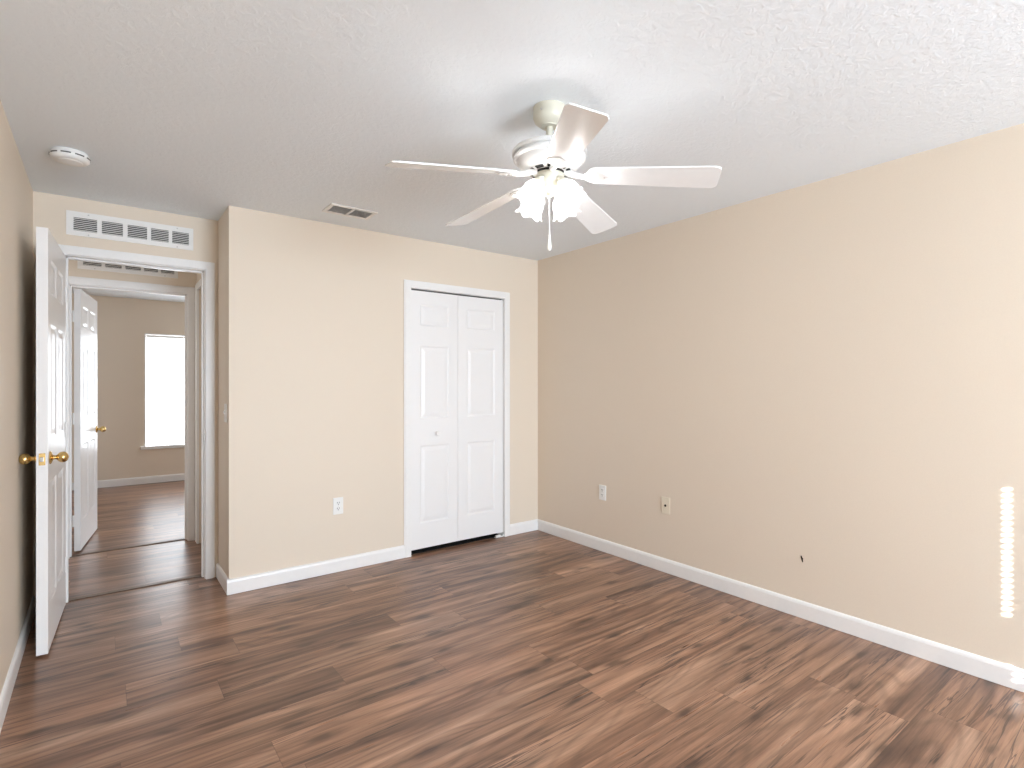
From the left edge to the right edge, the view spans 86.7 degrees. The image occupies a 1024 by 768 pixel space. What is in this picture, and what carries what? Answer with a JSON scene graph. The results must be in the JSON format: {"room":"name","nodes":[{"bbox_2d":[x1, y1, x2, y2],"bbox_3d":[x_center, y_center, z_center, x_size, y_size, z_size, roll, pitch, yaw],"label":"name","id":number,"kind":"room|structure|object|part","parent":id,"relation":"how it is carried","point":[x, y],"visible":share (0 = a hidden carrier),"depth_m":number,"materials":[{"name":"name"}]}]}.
{"room":"empty bedroom","nodes":[
{"label":"empty bedroom","id":0,"kind":"room"},
{"bbox_2d":[0,100,32,694],"bbox_3d":[-0.567,0.101,0.123,0.120,2.440,7.720,0,0,-37],"label":"wall","id":1,"kind":"structure","parent":0,"point":[16,192],"depth_m":2.42,"materials":[{"name":"beige paint"}]},
{"bbox_2d":[0,595,35,732],"bbox_3d":[-0.514,1.271,0.163,0.013,0.095,7.481,0,0,-37],"label":"baseboard","id":2,"kind":"structure","parent":1,"relation":"attached to","point":[9,683],"depth_m":2.43,"materials":[{"name":"white paint"}]},
{"bbox_2d":[33,191,217,596],"bbox_3d":[-2.385,0.101,3.513,1.074,2.440,0.119,0,0,-37],"label":"wall","id":3,"kind":"structure","parent":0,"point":[49,210],"depth_m":3.38,"materials":[{"name":"beige paint"}]},
{"bbox_2d":[19,226,68,655],"bbox_3d":[-2.466,0.275,2.907,0.190,2.063,0.727,0,0,-34],"label":"door","id":4,"kind":"structure","parent":3,"relation":"in","point":[50,457],"depth_m":2.67,"materials":[{"name":"white paint"}]},
{"bbox_3d":[-2.349,0.364,2.632,0.073,0.064,0.064,0,0,-34],"label":"knob","id":5,"kind":"part","parent":4,"relation":"part of","materials":[{"name":"gold metal"}]},
{"bbox_3d":[-2.266,0.364,2.614,0.025,0.058,0.003,0,0,-34],"label":"latch plate","id":6,"kind":"part","parent":4,"relation":"part of","materials":[{"name":"gold metal"}]},
{"bbox_3d":[-2.253,0.364,2.698,0.073,0.064,0.064,0,0,-34],"label":"knob","id":7,"kind":"part","parent":4,"relation":"part of","materials":[{"name":"gold metal"}]},
{"bbox_2d":[66,210,192,250],"bbox_3d":[-2.393,-0.964,3.426,0.657,0.144,0.010,0,0,-37],"label":"return air grille","id":8,"kind":"object","parent":3,"relation":"attached to","point":[83,224],"visible":1,"depth_m":3.40,"materials":[{"name":"white metal"}]},
{"bbox_2d":[58,244,214,604],"bbox_3d":[-2.402,0.247,3.491,0.844,2.146,0.139,0,0,-37],"label":"door frame","id":9,"kind":"structure","parent":3,"relation":"attached to","point":[206,269],"depth_m":3.67,"materials":[{"name":"white paint"}]},
{"bbox_2d":[72,294,184,482],"bbox_3d":[-4.670,0.101,7.414,3.500,2.440,0.160,0,0,-37],"label":"wall","id":10,"kind":"structure","parent":0,"point":[122,323],"depth_m":7.05,"materials":[{"name":"beige paint"}]},
{"bbox_2d":[72,473,184,489],"bbox_3d":[-4.618,1.271,7.345,3.500,0.095,0.013,0,0,-37],"label":"baseboard","id":11,"kind":"structure","parent":10,"relation":"attached to","point":[170,477],"depth_m":7.12,"materials":[{"name":"white paint"}]},
{"bbox_2d":[140,333,184,449],"bbox_3d":[-4.531,0.097,7.488,0.999,1.537,0.190,0,0,-37],"label":"window","id":12,"kind":"structure","parent":10,"relation":"in","point":[145,447],"depth_m":7.22,"materials":[{"name":"white paint"}]},
{"bbox_3d":[-4.519,0.845,7.472,0.999,0.041,0.150,0,0,-37],"label":"sill","id":13,"kind":"part","parent":12,"relation":"part of","materials":[{"name":"white wood"}]},
{"bbox_2d":[146,335,184,444],"bbox_3d":[-4.528,0.083,7.484,0.865,1.472,0.042,0,0,-37],"label":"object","id":14,"kind":"structure","parent":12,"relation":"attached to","point":[165,354],"depth_m":7.36,"materials":[{"name":"white plastic"}]},
{"bbox_3d":[-4.531,0.810,7.488,0.859,0.018,0.024,0,0,-37],"label":"rail","id":15,"kind":"part","parent":14,"relation":"part of","materials":[{"name":"white plastic"}]},
{"bbox_2d":[69,260,196,287],"bbox_3d":[-2.704,0.101,4.650,3.700,2.440,0.110,0,0,-37],"label":"wall","id":16,"kind":"structure","parent":0,"point":[185,279],"depth_m":4.34,"materials":[{"name":"beige paint"}]},
{"bbox_2d":[72,289,105,550],"bbox_3d":[-3.587,0.281,4.570,0.186,2.052,0.772,0,0,-29],"label":"door","id":17,"kind":"structure","parent":16,"relation":"in","point":[84,314],"depth_m":4.40,"materials":[{"name":"white paint"}]},
{"bbox_3d":[-3.692,0.406,4.873,0.073,0.064,0.064,0,0,-29],"label":"knob","id":18,"kind":"part","parent":17,"relation":"part of","materials":[{"name":"gold metal"}]},
{"bbox_2d":[77,261,177,277],"bbox_3d":[-3.043,-0.951,4.319,0.653,0.144,0.010,0,0,-37],"label":"air vent","id":19,"kind":"object","parent":16,"relation":"in","point":[80,264],"visible":0.4,"depth_m":4.30,"materials":[{"name":"white metal"}]},
{"bbox_2d":[69,276,200,557],"bbox_3d":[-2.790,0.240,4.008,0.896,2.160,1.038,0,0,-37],"label":"door frame","id":20,"kind":"structure","parent":16,"relation":"attached to","point":[188,293],"depth_m":4.53,"materials":[{"name":"white paint"}]},
{"bbox_2d":[197,212,224,571],"bbox_3d":[-2.215,0.101,4.084,0.126,2.440,1.384,0,0,-37],"label":"wall","id":21,"kind":"structure","parent":0,"point":[221,222],"depth_m":3.64,"materials":[{"name":"beige paint"}]},
{"bbox_2d":[216,563,227,594],"bbox_3d":[-1.901,1.271,3.554,0.013,0.095,0.400,0,0,-37],"label":"baseboard","id":22,"kind":"structure","parent":21,"relation":"attached to","point":[221,576],"depth_m":3.54,"materials":[{"name":"white paint"}]},
{"bbox_2d":[223,404,226,421],"bbox_3d":[-1.838,0.186,3.469,0.016,0.118,0.072,0,0,-37],"label":"light switch","id":23,"kind":"object","parent":21,"relation":"attached to","point":[225,405],"visible":1,"depth_m":3.46,"materials":[{"name":"white plastic"}]},
{"bbox_2d":[225,206,537,578],"bbox_3d":[-0.807,0.101,4.207,2.519,2.440,0.120,0,0,-37],"label":"wall","id":24,"kind":"structure","parent":0,"point":[314,310],"depth_m":3.76,"materials":[{"name":"beige paint"}]},
{"bbox_2d":[333,497,342,514],"bbox_3d":[-1.222,0.857,3.812,0.072,0.118,0.008,0,0,-37],"label":"wall outlet","id":25,"kind":"object","parent":24,"relation":"attached to","point":[337,502],"visible":1,"depth_m":3.81,"materials":[{"name":"white plastic"}]},
{"bbox_2d":[227,519,537,594],"bbox_3d":[-0.772,1.271,4.150,2.532,0.095,0.013,0,0,-37],"label":"baseboard","id":26,"kind":"structure","parent":24,"relation":"attached to","point":[281,576],"depth_m":3.74,"materials":[{"name":"white paint"}]},
{"bbox_2d":[411,289,502,550],"bbox_3d":[-0.434,0.291,4.435,0.884,2.059,0.071,0,0,-37],"label":"door","id":27,"kind":"structure","parent":24,"relation":"in","point":[457,339],"depth_m":4.42,"materials":[{"name":"white paint"}]},
{"bbox_2d":[404,279,509,557],"bbox_3d":[-0.454,0.263,4.461,1.002,2.114,0.130,0,0,-37],"label":"door frame","id":28,"kind":"structure","parent":24,"relation":"attached to","point":[408,284],"depth_m":4.15,"materials":[{"name":"white paint"}]},
{"bbox_2d":[0,0,1023,301],"bbox_3d":[-0.832,-1.179,2.756,4.800,0.120,12.600,0,0,-37],"label":"ceiling","id":29,"kind":"structure","parent":0,"point":[193,108],"depth_m":2.11,"materials":[{"name":"white paint"}]},
{"bbox_2d":[49,147,90,166],"bbox_3d":[-2.140,-1.094,2.625,0.158,0.051,0.158,0,0,-37],"label":"smoke detector","id":30,"kind":"object","parent":29,"relation":"attached to","point":[64,155],"visible":1,"depth_m":2.59,"materials":[{"name":"white plastic"}]},
{"bbox_2d":[322,203,377,219],"bbox_3d":[-1.050,-1.114,3.513,0.304,0.010,0.188,0,0,-37],"label":"ceiling vent","id":31,"kind":"object","parent":29,"relation":"in","point":[333,208],"visible":1,"depth_m":3.51,"materials":[{"name":"white metal"}]},
{"bbox_2d":[385,100,721,250],"bbox_3d":[0.121,-0.829,2.222,1.265,0.580,1.238,0,0,-37],"label":"ceiling fan","id":32,"kind":"object","parent":29,"relation":"hanging from","point":[549,158],"visible":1,"depth_m":2.12,"materials":[{"name":"white metal"}]},
{"bbox_3d":[-0.216,-0.808,2.042,0.503,0.075,0.135,0,0,-25],"label":"blade","id":33,"kind":"part","parent":32,"relation":"part of","materials":[{"name":"white laminate"}]},
{"bbox_3d":[-0.113,-0.808,2.502,0.135,0.075,0.503,0,0,-43],"label":"blade","id":34,"kind":"part","parent":32,"relation":"part of","materials":[{"name":"white laminate"}]},
{"bbox_3d":[0.049,-0.841,2.154,0.112,0.048,0.026,0,0,-26],"label":"arm","id":35,"kind":"part","parent":32,"relation":"part of","materials":[{"name":"white metal"}]},
{"bbox_3d":[0.076,-0.741,2.297,0.112,0.126,0.123,0,0,-37],"label":"lamp shade","id":36,"kind":"part","parent":32,"relation":"part of","materials":[{"name":"white glass"}]},
{"bbox_3d":[0.079,-0.741,2.103,0.120,0.126,0.118,0,0,-37],"label":"lamp shade","id":37,"kind":"part","parent":32,"relation":"part of","materials":[{"name":"white glass"}]},
{"bbox_3d":[0.090,-0.763,2.121,0.051,0.059,0.044,0,0,-37],"label":"bulb","id":38,"kind":"part","parent":32,"relation":"part of","materials":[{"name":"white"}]},
{"bbox_3d":[0.152,-0.575,2.200,0.017,0.072,0.017,0,0,-37],"label":"chain pull","id":39,"kind":"part","parent":32,"relation":"part of","materials":[{"name":"white plastic"}]},
{"bbox_3d":[0.152,-0.682,2.200,0.003,0.150,0.003,0,0,-37],"label":"pull chain","id":40,"kind":"part","parent":32,"relation":"part of","materials":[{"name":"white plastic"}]},
{"bbox_3d":[0.165,-0.841,2.088,0.026,0.048,0.112,0,0,-8],"label":"arm","id":41,"kind":"part","parent":32,"relation":"part of","materials":[{"name":"white metal"}]},
{"bbox_3d":[0.225,-0.741,2.299,0.120,0.126,0.118,0,0,-37],"label":"lamp shade","id":42,"kind":"part","parent":32,"relation":"part of","materials":[{"name":"white glass"}]},
{"bbox_3d":[0.214,-0.763,2.122,0.044,0.059,0.051,0,0,-37],"label":"bulb","id":43,"kind":"part","parent":32,"relation":"part of","materials":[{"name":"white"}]},
{"bbox_3d":[0.227,-0.741,2.104,0.112,0.126,0.123,0,0,-37],"label":"lamp shade","id":44,"kind":"part","parent":32,"relation":"part of","materials":[{"name":"white glass"}]},
{"bbox_3d":[0.189,-0.808,1.801,0.135,0.075,0.503,0,0,-7],"label":"blade","id":45,"kind":"part","parent":32,"relation":"part of","materials":[{"name":"white laminate"}]},
{"bbox_3d":[0.263,-0.841,2.178,0.112,0.048,0.026,0,0,10],"label":"arm","id":46,"kind":"part","parent":32,"relation":"part of","materials":[{"name":"white metal"}]},
{"bbox_3d":[0.356,-0.808,2.545,0.135,0.075,0.503,0,0,29],"label":"blade","id":47,"kind":"part","parent":32,"relation":"part of","materials":[{"name":"white laminate"}]},
{"bbox_3d":[0.543,-0.808,2.112,0.503,0.075,0.135,0,0,11],"label":"blade","id":48,"kind":"part","parent":32,"relation":"part of","materials":[{"name":"white laminate"}]},
{"bbox_2d":[0,480,1023,767],"bbox_3d":[-0.832,1.378,2.756,4.800,0.126,12.600,0,0,-37],"label":"floor","id":49,"kind":"structure","parent":0,"point":[532,649],"depth_m":2.46,"materials":[{"name":"brown wood"}]},
{"bbox_2d":[72,538,184,555],"bbox_3d":[-3.083,1.318,4.389,0.766,0.006,0.040,0,0,-37],"label":"floor strip","id":50,"kind":"object","parent":49,"relation":"on","point":[181,538],"visible":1,"depth_m":4.36,"materials":[{"name":"brown wood"}]},
{"bbox_2d":[68,574,201,601],"bbox_3d":[-2.422,1.318,3.519,0.726,0.006,0.045,0,0,-37],"label":"floor strip","id":51,"kind":"object","parent":49,"relation":"on","point":[199,575],"visible":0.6,"depth_m":3.50,"materials":[{"name":"brown wood"}]},
{"bbox_2d":[538,123,1023,668],"bbox_3d":[2.418,0.101,2.131,0.122,2.440,7.321,0,0,-37],"label":"wall","id":52,"kind":"structure","parent":0,"point":[821,382],"depth_m":2.96,"materials":[{"name":"beige paint"}]},
{"bbox_2d":[599,484,605,500],"bbox_3d":[0.714,0.857,4.278,0.008,0.118,0.072,0,0,-37],"label":"wall outlet","id":53,"kind":"object","parent":52,"relation":"attached to","point":[602,488],"visible":1,"depth_m":4.28,"materials":[{"name":"white plastic"}]},
{"bbox_2d":[661,496,669,514],"bbox_3d":[1.075,0.852,3.798,0.012,0.118,0.072,0,0,-37],"label":"cable plate","id":54,"kind":"object","parent":52,"relation":"attached to","point":[665,501],"visible":1,"depth_m":3.80,"materials":[{"name":"beige plastic"}]},
{"bbox_2d":[538,519,1023,691],"bbox_3d":[2.365,1.271,2.092,0.013,0.095,7.081,0,0,-37],"label":"baseboard","id":55,"kind":"structure","parent":52,"relation":"attached to","point":[1007,675],"depth_m":2.97,"materials":[{"name":"white paint"}]}
]}

